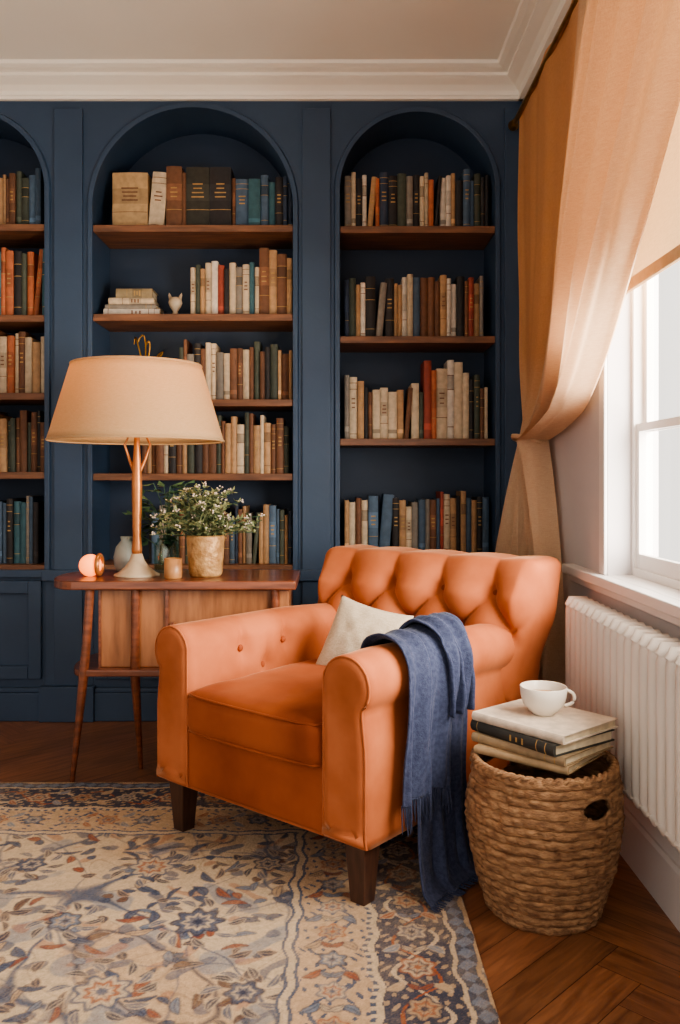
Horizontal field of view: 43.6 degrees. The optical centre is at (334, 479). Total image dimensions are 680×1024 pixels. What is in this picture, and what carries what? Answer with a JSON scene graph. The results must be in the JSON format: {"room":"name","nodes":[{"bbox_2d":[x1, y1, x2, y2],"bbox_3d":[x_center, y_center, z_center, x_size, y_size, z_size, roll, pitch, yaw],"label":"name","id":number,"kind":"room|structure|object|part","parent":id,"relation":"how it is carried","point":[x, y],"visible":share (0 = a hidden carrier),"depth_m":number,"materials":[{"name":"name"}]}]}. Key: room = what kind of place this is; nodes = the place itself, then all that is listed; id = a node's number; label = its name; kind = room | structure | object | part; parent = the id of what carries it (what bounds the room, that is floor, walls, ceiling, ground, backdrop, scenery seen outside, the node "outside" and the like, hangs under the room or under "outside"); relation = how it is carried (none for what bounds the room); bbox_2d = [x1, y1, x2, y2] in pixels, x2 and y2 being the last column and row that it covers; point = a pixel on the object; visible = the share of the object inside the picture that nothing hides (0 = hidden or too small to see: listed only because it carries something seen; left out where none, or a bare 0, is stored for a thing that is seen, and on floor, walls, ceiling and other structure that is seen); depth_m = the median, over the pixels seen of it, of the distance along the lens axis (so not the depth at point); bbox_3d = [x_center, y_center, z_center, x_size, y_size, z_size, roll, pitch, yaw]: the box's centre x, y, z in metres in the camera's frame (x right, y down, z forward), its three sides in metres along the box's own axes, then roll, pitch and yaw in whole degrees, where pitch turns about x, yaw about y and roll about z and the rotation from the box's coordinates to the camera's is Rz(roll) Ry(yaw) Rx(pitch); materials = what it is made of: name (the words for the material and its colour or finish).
{"room":"library","nodes":[
{"label":"library","id":0,"kind":"room"},
{"bbox_2d":[0,0,520,59],"bbox_3d":[-0.895,-1.910,1.560,3.910,0.100,5.520,0,0,0],"label":"ceiling","id":1,"kind":"structure","parent":0,"point":[29,29],"depth_m":3.49,"materials":[{"name":"paint"}]},
{"bbox_2d":[0,721,679,1023],"bbox_3d":[-0.865,1.130,1.510,3.770,0.060,5.420,0,0,0],"label":"floor","id":2,"kind":"structure","parent":0,"point":[625,968],"depth_m":2.03,"materials":[{"name":"brown wood"}]},
{"bbox_2d":[54,570,300,781],"bbox_3d":[-0.600,0.734,3.260,0.920,0.738,0.400,0,0,0],"label":"console table","id":3,"kind":"object","parent":2,"relation":"on","point":[132,612],"visible":0.7,"depth_m":3.13,"materials":[{"name":"red wood"}]},
{"bbox_2d":[79,553,103,575],"bbox_3d":[-0.926,0.321,3.220,0.086,0.088,0.088,0,0,0],"label":"night light","id":4,"kind":"object","parent":3,"relation":"on","point":[90,564],"visible":1,"depth_m":3.19,"materials":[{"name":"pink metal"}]},
{"bbox_2d":[74,653,158,676],"bbox_3d":[-0.585,0.703,3.252,0.790,0.025,0.335,0,0,0],"label":"shelf","id":5,"kind":"object","parent":3,"relation":"attached to","point":[95,668],"depth_m":3.10,"materials":[{"name":"red wood"}]},
{"bbox_2d":[113,536,131,571],"bbox_3d":[-0.830,0.295,3.380,0.100,0.140,0.100,0,0,0],"label":"vase","id":6,"kind":"object","parent":3,"relation":"on","point":[123,550],"visible":0.66,"depth_m":3.34,"materials":[{"name":"beige ceramic"}]},
{"bbox_2d":[45,355,224,577],"bbox_3d":[-0.755,-0.037,3.240,0.664,0.804,0.664,0,0,0],"label":"table lamp","id":7,"kind":"object","parent":3,"relation":"on","point":[124,400],"visible":1,"depth_m":3.01,"materials":[{"name":"fabric"}]},
{"bbox_3d":[-0.755,-0.292,3.240,0.658,0.286,0.658,0,0,0],"label":"lamp shade","id":8,"kind":"part","parent":7,"relation":"part of","materials":[{"name":"fabric"}]},
{"bbox_3d":[-0.755,-0.292,3.240,0.664,0.293,0.664,0,0,0],"label":"shade trim","id":9,"kind":"part","parent":7,"relation":"part of","materials":[{"name":"fabric"}]},
{"bbox_3d":[-0.755,0.015,3.240,0.108,0.540,0.040,0,0,0],"label":"stem","id":10,"kind":"part","parent":7,"relation":"part of","materials":[{"name":"orange wood"}]},
{"bbox_2d":[122,479,194,557],"bbox_3d":[-0.657,0.180,3.357,0.390,0.366,0.206,0,0,0],"label":"leafy houseplant","id":11,"kind":"object","parent":3,"relation":"on","point":[167,539],"visible":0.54,"depth_m":3.36,"materials":[{"name":"green plant"}]},
{"bbox_2d":[164,557,181,578],"bbox_3d":[-0.600,0.328,3.150,0.066,0.075,0.066,0,0,0],"label":"candle","id":12,"kind":"object","parent":3,"relation":"on","point":[172,566],"visible":1,"depth_m":3.12,"materials":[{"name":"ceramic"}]},
{"bbox_2d":[149,481,266,577],"bbox_3d":[-0.478,0.183,3.215,0.447,0.365,0.246,0,0,0],"label":"potted plant","id":13,"kind":"object","parent":3,"relation":"on","point":[207,528],"visible":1,"depth_m":3.18,"materials":[{"name":"green plant"}]},
{"bbox_3d":[-0.490,0.286,3.220,0.144,0.158,0.144,0,0,0],"label":"pot","id":14,"kind":"part","parent":13,"relation":"part of","materials":[{"name":"ceramic"}]},
{"bbox_2d":[0,782,500,1023],"bbox_3d":[-0.807,1.093,1.958,2.285,0.013,2.215,0,0,0],"label":"rug","id":15,"kind":"object","parent":2,"relation":"on","point":[111,912],"visible":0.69,"depth_m":2.09,"materials":[{"name":"fabric"}]},
{"bbox_2d":[155,544,560,905],"bbox_3d":[0.087,0.677,2.748,0.909,0.843,1.042,0,0,40],"label":"tufted armchair","id":16,"kind":"object","parent":15,"relation":"on","point":[248,717],"visible":0.69,"depth_m":2.56,"materials":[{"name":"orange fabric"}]},
{"bbox_3d":[-0.210,0.687,2.948,0.169,0.482,0.913,0,0,40],"label":"arm","id":17,"kind":"part","parent":16,"relation":"part of","materials":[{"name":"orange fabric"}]},
{"bbox_3d":[0.003,0.838,2.670,0.560,0.180,0.740,0,0,40],"label":"rail","id":18,"kind":"part","parent":16,"relation":"part of","materials":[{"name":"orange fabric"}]},
{"bbox_2d":[187,658,325,767],"bbox_3d":[-0.017,0.682,2.646,0.535,0.158,0.752,0,0,40],"label":"seat cushion","id":19,"kind":"object","parent":16,"relation":"on","point":[270,710],"depth_m":2.41,"materials":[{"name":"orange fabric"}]},
{"bbox_3d":[0.041,0.913,2.716,0.800,0.050,0.840,0,0,40],"label":"seat frame","id":20,"kind":"part","parent":16,"relation":"part of","materials":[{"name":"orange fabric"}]},
{"bbox_2d":[316,595,413,665],"bbox_3d":[0.090,0.538,2.792,0.313,0.293,0.164,0,0,31],"label":"throw pillow","id":21,"kind":"object","parent":16,"relation":"on","point":[354,621],"visible":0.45,"depth_m":2.77,"materials":[{"name":"fabric"}]},
{"bbox_3d":[0.313,0.687,2.508,0.168,0.482,0.913,0,0,40],"label":"arm","id":22,"kind":"part","parent":16,"relation":"part of","materials":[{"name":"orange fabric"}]},
{"bbox_2d":[360,612,477,912],"bbox_3d":[0.249,0.736,2.349,0.303,0.701,0.393,0,0,40],"label":"throw blanket","id":23,"kind":"object","parent":16,"relation":"on","point":[436,648],"visible":0.9,"depth_m":2.30,"materials":[{"name":"blue fabric"}]},
{"bbox_3d":[0.310,0.592,3.012,0.909,0.672,0.350,0,0,40],"label":"backrest","id":24,"kind":"part","parent":16,"relation":"part of","materials":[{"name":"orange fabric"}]},
{"bbox_2d":[0,101,521,721],"bbox_3d":[-0.945,-0.340,4.032,3.610,2.880,0.355,0,0,0],"label":"built-in bookcase","id":25,"kind":"object","parent":2,"relation":"on","point":[77,146],"visible":0.52,"depth_m":3.90,"materials":[{"name":"blue paint"}]},
{"bbox_2d":[133,334,163,356],"bbox_3d":[-0.882,-0.599,4.019,0.111,0.178,0.109,0,0,-37],"label":"sculpture","id":26,"kind":"object","parent":25,"relation":"on","point":[136,340],"visible":0.6,"depth_m":4.01,"materials":[{"name":"gold metal"}]},
{"bbox_2d":[168,293,181,313],"bbox_3d":[-0.755,-0.824,4.020,0.066,0.123,0.066,0,0,0],"label":"ceramic figurine","id":27,"kind":"object","parent":25,"relation":"on","point":[175,303],"visible":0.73,"depth_m":4.00,"materials":[{"name":"ceramic"}]},
{"bbox_3d":[-0.653,-0.330,4.200,2.794,2.860,0.020,0,0,0],"label":"panel","id":28,"kind":"part","parent":25,"relation":"part of","materials":[{"name":"blue paint"}]},
{"bbox_2d":[0,166,488,563],"bbox_3d":[-0.651,-0.534,4.055,2.740,1.853,0.219,0,0,0],"label":"books","id":29,"kind":"object","parent":25,"relation":"on","point":[449,404],"visible":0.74,"depth_m":3.96,"materials":[{"name":"paper"}]},
{"bbox_2d":[464,743,624,935],"bbox_3d":[0.536,0.906,2.190,0.401,0.398,0.400,0,0,0],"label":"woven basket","id":30,"kind":"object","parent":2,"relation":"on","point":[545,845],"visible":0.91,"depth_m":2.04,"materials":[{"name":"brown wicker"}]},
{"bbox_2d":[470,699,617,774],"bbox_3d":[0.532,0.661,2.210,0.278,0.092,0.304,0,0,-40],"label":"stacked books","id":31,"kind":"object","parent":30,"relation":"on","point":[564,742],"visible":0.98,"depth_m":2.15,"materials":[{"name":"paper"}]},
{"bbox_2d":[520,680,575,716],"bbox_3d":[0.549,0.578,2.236,0.125,0.074,0.122,0,0,-43],"label":"coffee cup","id":32,"kind":"object","parent":31,"relation":"on","point":[542,698],"visible":1,"depth_m":2.20,"materials":[{"name":"beige ceramic"}]},
{"bbox_3d":[0.619,0.573,2.235,0.032,0.048,0.009,0,0,0],"label":"handle","id":33,"kind":"part","parent":32,"relation":"part of","materials":[{"name":"beige ceramic"}]},
{"bbox_2d":[522,6,679,640],"bbox_3d":[0.940,-0.380,1.510,0.160,2.960,5.420,0,0,0],"label":"wall","id":34,"kind":"structure","parent":0,"point":[574,451],"depth_m":2.68,"materials":[{"name":"paint"}]},
{"bbox_2d":[0,60,522,100],"bbox_3d":[-0.945,-1.799,3.830,3.610,0.122,0.140,0,0,0],"label":"trim","id":35,"kind":"structure","parent":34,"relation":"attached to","point":[20,80],"depth_m":3.84,"materials":[{"name":"paint"}]},
{"bbox_2d":[498,0,571,100],"bbox_3d":[0.790,-1.799,1.350,0.140,0.122,5.100,0,0,0],"label":"trim","id":36,"kind":"structure","parent":34,"relation":"attached to","point":[535,23],"depth_m":3.47,"materials":[{"name":"paint"}]},
{"bbox_2d":[508,0,577,130],"bbox_3d":[0.821,-1.595,2.530,0.080,0.059,2.660,0,0,0],"label":"curtain rod","id":37,"kind":"object","parent":34,"relation":"attached to","point":[513,125],"depth_m":3.27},
{"bbox_2d":[495,0,679,684],"bbox_3d":[0.720,-0.275,2.626,0.245,2.720,2.228,0,0,0],"label":"curtain","id":38,"kind":"object","parent":37,"relation":"hanging from","point":[596,125],"visible":0.73,"depth_m":2.50,"materials":[{"name":"fabric"}]},
{"bbox_2d":[599,358,606,574],"bbox_3d":[0.854,-0.600,2.708,0.012,1.800,0.055,0,0,0],"label":"trim","id":39,"kind":"structure","parent":34,"relation":"attached to","point":[603,376],"depth_m":2.69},
{"bbox_2d":[562,563,679,626],"bbox_3d":[0.880,0.330,2.020,0.130,0.060,2.080,0,0,0],"label":"sill","id":40,"kind":"structure","parent":34,"relation":"attached to","point":[660,601],"depth_m":2.40,"materials":[{"name":"white wood"}]},
{"bbox_2d":[565,596,679,853],"bbox_3d":[0.790,0.739,2.045,0.088,0.722,1.649,0,0,0],"label":"radiator","id":41,"kind":"object","parent":34,"relation":"attached to","point":[621,667],"visible":0.79,"depth_m":2.13,"materials":[{"name":"metal"}]},
{"bbox_2d":[620,792,679,931],"bbox_3d":[0.849,1.005,1.350,0.022,0.190,5.100,0,0,0],"label":"baseboard","id":42,"kind":"structure","parent":34,"relation":"attached to","point":[649,854],"depth_m":2.25,"materials":[{"name":"white wood"}]},
{"bbox_2d":[626,103,679,293],"bbox_3d":[0.832,-1.026,1.875,0.016,0.988,1.650,0,0,0],"label":"blind","id":43,"kind":"object","parent":34,"relation":"attached to","point":[659,249],"visible":0.11,"depth_m":2.15,"materials":[{"name":"fabric"}]},
{"bbox_2d":[632,284,679,589],"bbox_3d":[0.965,-0.575,1.890,0.060,1.750,1.580,0,0,0],"label":"frame","id":44,"kind":"object","parent":34,"relation":"attached to","point":[638,293],"visible":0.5,"depth_m":2.66,"materials":[{"name":"white wood"}]},
{"bbox_2d":[636,277,679,579],"bbox_3d":[0.966,-0.562,1.900,0.046,1.675,1.520,0,0,0],"label":"window","id":45,"kind":"structure","parent":34,"relation":"in","point":[661,566],"depth_m":2.64,"materials":[{"name":"white wood"}]},
{"bbox_3d":[0.978,-0.775,1.900,0.022,1.250,1.520,0,0,0],"label":"upper sash","id":46,"kind":"part","parent":45,"relation":"part of","materials":[{"name":"white glass"}]}
]}

